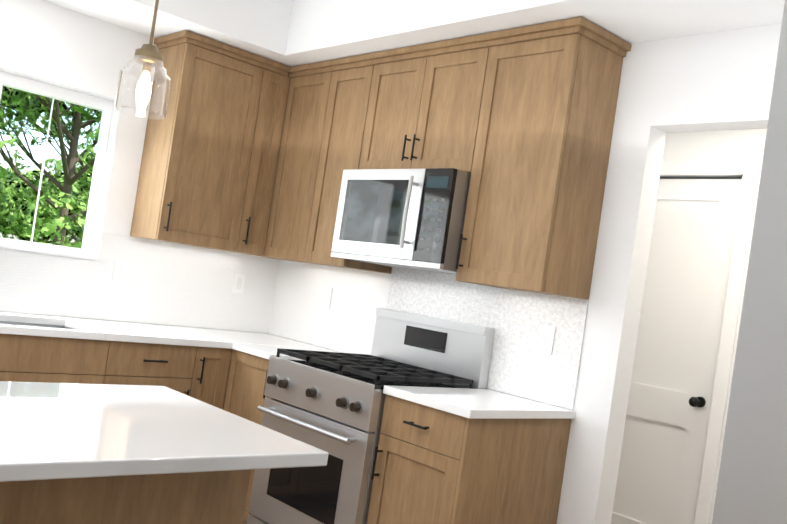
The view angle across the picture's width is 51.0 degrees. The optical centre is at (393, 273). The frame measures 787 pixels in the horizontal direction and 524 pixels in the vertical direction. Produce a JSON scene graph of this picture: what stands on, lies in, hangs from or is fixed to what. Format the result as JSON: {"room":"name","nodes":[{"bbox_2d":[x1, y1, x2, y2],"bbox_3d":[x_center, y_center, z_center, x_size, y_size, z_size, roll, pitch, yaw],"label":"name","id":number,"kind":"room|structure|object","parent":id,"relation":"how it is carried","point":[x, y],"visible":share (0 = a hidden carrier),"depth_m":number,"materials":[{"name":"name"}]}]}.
{"room":"kitchen","nodes":[
{"label":"kitchen","id":0,"kind":"room"},
{"bbox_2d":[0,0,268,333],"bbox_3d":[-3.018,-0.506,3.041,6.460,2.840,0.150,9,-1,-42],"label":"wall","id":1,"kind":"structure","parent":0,"point":[49,43],"depth_m":4.23,"materials":[{"name":"white paint"}]},
{"bbox_2d":[0,71,113,260],"bbox_3d":[-1.962,-0.563,3.970,1.180,0.848,0.170,9,-1,-42],"label":"sliding window","id":2,"kind":"structure","parent":1,"relation":"in","point":[105,106],"depth_m":4.27,"materials":[{"name":"white plastic"}]},
{"bbox_2d":[0,232,278,332],"bbox_3d":[-1.952,-0.056,3.944,3.338,0.456,0.006,9,-1,-42],"label":"tile backsplash","id":3,"kind":"structure","parent":1,"relation":"attached to","point":[170,283],"depth_m":4.50,"materials":[{"name":"white tile"}]},
{"bbox_2d":[112,260,127,283],"bbox_3d":[-1.453,-0.008,4.386,0.072,0.116,0.007,9,-1,-42],"label":"electrical outlet","id":4,"kind":"object","parent":3,"relation":"attached to","point":[119,272],"visible":1,"depth_m":4.38,"materials":[{"name":"white plastic"}]},
{"bbox_2d":[232,273,244,293],"bbox_3d":[-0.914,0.059,4.879,0.072,0.116,0.007,9,-1,-42],"label":"electrical outlet","id":5,"kind":"object","parent":3,"relation":"attached to","point":[238,283],"visible":1,"depth_m":4.88,"materials":[{"name":"white plastic"}]},
{"bbox_2d":[130,34,277,254],"bbox_3d":[-1.036,-0.667,4.483,0.527,1.035,0.323,9,-1,-42],"label":"upper cabinet","id":6,"kind":"object","parent":1,"relation":"attached to","point":[209,159],"depth_m":4.35,"materials":[{"name":"brown wood"}]},
{"bbox_2d":[250,54,290,256],"bbox_3d":[-0.841,-0.649,4.660,0.232,1.063,0.323,9,-1,-42],"label":"upper cabinet","id":7,"kind":"object","parent":1,"relation":"attached to","point":[281,84],"depth_m":4.59,"materials":[{"name":"brown wood"}]},
{"bbox_2d":[43,0,784,66],"bbox_3d":[-1.682,-1.563,1.772,6.220,0.398,3.328,9,-1,-42],"label":"ceiling","id":8,"kind":"structure","parent":0,"point":[291,33],"depth_m":3.85,"materials":[{"name":"white paint"}]},
{"bbox_2d":[272,23,781,523],"bbox_3d":[0.957,0.081,3.329,0.120,2.840,4.820,9,-1,-42],"label":"wall","id":9,"kind":"structure","parent":0,"point":[712,81],"depth_m":3.30,"materials":[{"name":"white paint"}]},
{"bbox_2d":[264,61,339,262],"bbox_3d":[-0.389,-0.570,4.577,0.323,1.035,0.449,9,-1,-42],"label":"upper cabinet","id":10,"kind":"object","parent":9,"relation":"attached to","point":[308,111],"depth_m":4.47,"materials":[{"name":"brown wood"}]},
{"bbox_2d":[308,57,391,273],"bbox_3d":[-0.165,-0.542,4.328,0.323,1.035,0.457,9,-1,-42],"label":"upper cabinet","id":11,"kind":"object","parent":9,"relation":"attached to","point":[354,103],"depth_m":4.21,"materials":[{"name":"brown wood"}]},
{"bbox_2d":[364,37,491,172],"bbox_3d":[0.236,-0.727,3.924,0.323,0.565,0.760,9,-1,-42],"label":"upper cabinet","id":12,"kind":"object","parent":9,"relation":"attached to","point":[427,113],"depth_m":3.77,"materials":[{"name":"brown wood"}]},
{"bbox_2d":[331,168,470,274],"bbox_3d":[0.107,-0.241,3.864,0.472,0.428,0.750,9,-1,-42],"label":"microwave","id":13,"kind":"object","parent":12,"relation":"attached to","point":[408,218],"visible":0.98,"depth_m":3.67,"materials":[{"name":"silver metal"}]},
{"bbox_2d":[268,260,588,409],"bbox_3d":[0.030,0.219,4.218,0.006,0.494,2.228,9,-1,-42],"label":"tile backsplash","id":14,"kind":"structure","parent":9,"relation":"attached to","point":[517,367],"depth_m":3.98,"materials":[{"name":"white tile"}]},
{"bbox_2d":[322,287,332,307],"bbox_3d":[-0.376,0.134,4.662,0.007,0.116,0.072,9,-1,-42],"label":"electrical outlet","id":15,"kind":"object","parent":14,"relation":"attached to","point":[327,295],"visible":1,"depth_m":4.66,"materials":[{"name":"white plastic"}]},
{"bbox_2d":[538,325,555,354],"bbox_3d":[0.652,0.282,3.517,0.007,0.116,0.072,9,-1,-42],"label":"electrical outlet","id":16,"kind":"object","parent":14,"relation":"attached to","point":[547,335],"visible":1,"depth_m":3.51,"materials":[{"name":"white plastic"}]},
{"bbox_2d":[456,21,627,299],"bbox_3d":[0.589,-0.445,3.490,0.323,1.035,0.518,9,-1,-42],"label":"upper cabinet","id":17,"kind":"object","parent":9,"relation":"attached to","point":[517,124],"depth_m":3.33,"materials":[{"name":"brown wood"}]},
{"bbox_2d":[660,128,766,523],"bbox_3d":[1.751,0.413,4.163,0.120,2.440,4.940,9,-1,-42],"label":"wall","id":18,"kind":"structure","parent":0,"point":[737,145],"depth_m":4.29,"materials":[{"name":"white paint"}]},
{"bbox_2d":[611,179,741,523],"bbox_3d":[1.357,0.518,4.483,0.131,2.103,0.790,9,-1,-42],"label":"hall door","id":19,"kind":"structure","parent":18,"relation":"in","point":[674,363],"depth_m":4.40,"materials":[{"name":"white"}]},
{"bbox_2d":[660,160,759,523],"bbox_3d":[1.976,0.562,3.880,0.136,2.200,2.685,9,-1,-42],"label":"trim","id":20,"kind":"structure","parent":18,"relation":"attached to","point":[748,170],"depth_m":4.15,"materials":[{"name":"white"}]},
{"bbox_3d":[-0.569,1.325,2.182,9.320,0.100,4.940,9,-1,-42],"label":"floor","id":21,"kind":"structure","parent":0,"visible":0},
{"bbox_2d":[36,325,211,401],"bbox_3d":[-1.395,0.739,4.116,0.561,0.880,0.628,9,-1,-42],"label":"base cabinet","id":22,"kind":"object","parent":21,"relation":"on","point":[199,373],"depth_m":3.80,"materials":[{"name":"brown wood"}]},
{"bbox_2d":[0,311,303,374],"bbox_3d":[-1.790,0.323,3.701,3.338,0.251,0.648,9,-1,-42],"label":"countertop","id":23,"kind":"structure","parent":22,"relation":"on","point":[79,328],"depth_m":4.00,"materials":[{"name":"white stone"}]},
{"bbox_2d":[0,473,249,523],"bbox_3d":[-1.115,0.743,1.748,1.420,0.880,0.588,9,-1,-42],"label":"kitchen island","id":24,"kind":"object","parent":21,"relation":"on","point":[201,498],"depth_m":1.81,"materials":[{"name":"brown wood"}]},
{"bbox_2d":[0,381,327,484],"bbox_3d":[-0.968,0.300,1.680,1.500,0.032,0.815,9,-1,-42],"label":"island countertop","id":25,"kind":"structure","parent":24,"relation":"on","point":[49,431],"depth_m":1.80,"materials":[{"name":"white stone"}]},
{"bbox_2d":[204,348,231,409],"bbox_3d":[-1.182,0.774,4.312,0.256,0.880,0.628,9,-1,-42],"label":"base cabinet","id":26,"kind":"object","parent":21,"relation":"on","point":[218,368],"depth_m":4.14,"materials":[{"name":"brown wood"}]},
{"bbox_2d":[223,349,270,523],"bbox_3d":[-0.515,0.870,4.234,0.627,0.880,0.426,9,-1,-42],"label":"base cabinet","id":27,"kind":"object","parent":21,"relation":"on","point":[247,373],"depth_m":4.05,"materials":[{"name":"brown wood"}]},
{"bbox_2d":[228,339,343,359],"bbox_3d":[-0.448,0.416,4.211,0.668,0.032,0.375,9,-1,-42],"label":"countertop","id":28,"kind":"structure","parent":27,"relation":"on","point":[261,348],"depth_m":4.24,"materials":[{"name":"white stone"}]},
{"bbox_2d":[247,308,494,523],"bbox_3d":[-0.147,0.760,3.752,0.740,1.190,0.750,9,-1,-42],"label":"range","id":29,"kind":"object","parent":21,"relation":"on","point":[331,404],"visible":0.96,"depth_m":3.61,"materials":[{"name":"silver metal"}]},
{"bbox_2d":[367,394,570,523],"bbox_3d":[0.286,0.973,3.344,0.627,0.880,0.458,9,-1,-42],"label":"base cabinet","id":30,"kind":"object","parent":21,"relation":"on","point":[431,465],"depth_m":3.15,"materials":[{"name":"brown wood"}]},
{"bbox_2d":[383,385,575,418],"bbox_3d":[0.352,0.520,3.338,0.646,0.032,0.472,9,-1,-42],"label":"countertop","id":31,"kind":"structure","parent":30,"relation":"on","point":[469,403],"depth_m":3.23,"materials":[{"name":"white stone"}]},
{"bbox_2d":[712,0,786,523],"bbox_3d":[0.803,0.541,0.796,0.860,1.805,0.872,9,-1,-42],"label":"wall","id":32,"kind":"structure","parent":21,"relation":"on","point":[752,484],"depth_m":0.76,"materials":[{"name":"grey paint"}]},
{"label":"outside","id":33,"kind":"structure","parent":0,"visible":0},
{"bbox_3d":[-30.467,0.673,39.406,130.000,0.300,89.600,9,-1,-42],"label":"ground","id":34,"kind":"structure","parent":33,"visible":0},
{"bbox_2d":[1,86,30,106],"bbox_3d":[-15.204,-4.849,25.346,11.538,15.007,10.982,9,-1,-42],"label":"tree","id":35,"kind":"object","parent":34,"relation":"on","point":[6,88],"depth_m":27.07,"materials":[{"name":"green plant"}]},
{"bbox_2d":[0,142,95,253],"bbox_3d":[-15.053,-1.569,36.726,9.726,8.920,6.829,9,-1,-42],"label":"tree","id":36,"kind":"object","parent":34,"relation":"on","point":[6,229],"visible":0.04,"depth_m":34.77,"materials":[{"name":"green plant"}]},
{"bbox_2d":[0,86,101,251],"bbox_3d":[-8.934,-2.619,24.229,11.073,12.376,11.515,9,-1,-42],"label":"tree","id":37,"kind":"object","parent":34,"relation":"on","point":[62,221],"visible":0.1,"depth_m":23.09,"materials":[{"name":"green plant"}]},
{"bbox_2d":[0,88,101,247],"bbox_3d":[-10.243,-3.145,27.766,7.323,13.150,8.931,9,-1,-42],"label":"tree","id":38,"kind":"object","parent":34,"relation":"on","point":[10,190],"visible":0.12,"depth_m":27.64,"materials":[{"name":"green plant"}]},
{"bbox_2d":[61,152,95,234],"bbox_3d":[-12.514,-1.638,42.802,9.215,9.985,9.104,9,-1,-42],"label":"tree","id":39,"kind":"object","parent":34,"relation":"on","point":[80,166],"depth_m":40.95,"materials":[{"name":"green plant"}]},
{"bbox_2d":[77,110,99,171],"bbox_3d":[-5.434,-2.660,26.246,10.720,13.536,10.408,9,-1,-42],"label":"tree","id":40,"kind":"object","parent":34,"relation":"on","point":[92,137],"depth_m":21.31,"materials":[{"name":"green plant"}]},
{"bbox_3d":[-0.172,-1.386,2.225,9.320,0.500,4.940,9,-1,-42],"label":"ceiling","id":41,"kind":"structure","parent":0,"visible":0},
{"bbox_2d":[114,0,170,119],"bbox_3d":[-0.595,-1.007,2.225,0.135,1.168,0.135,9,-1,-42],"label":"pendant light","id":42,"kind":"object","parent":41,"relation":"hanging from","point":[149,56],"visible":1,"depth_m":2.21,"materials":[{"name":"clear glass"}]}
]}

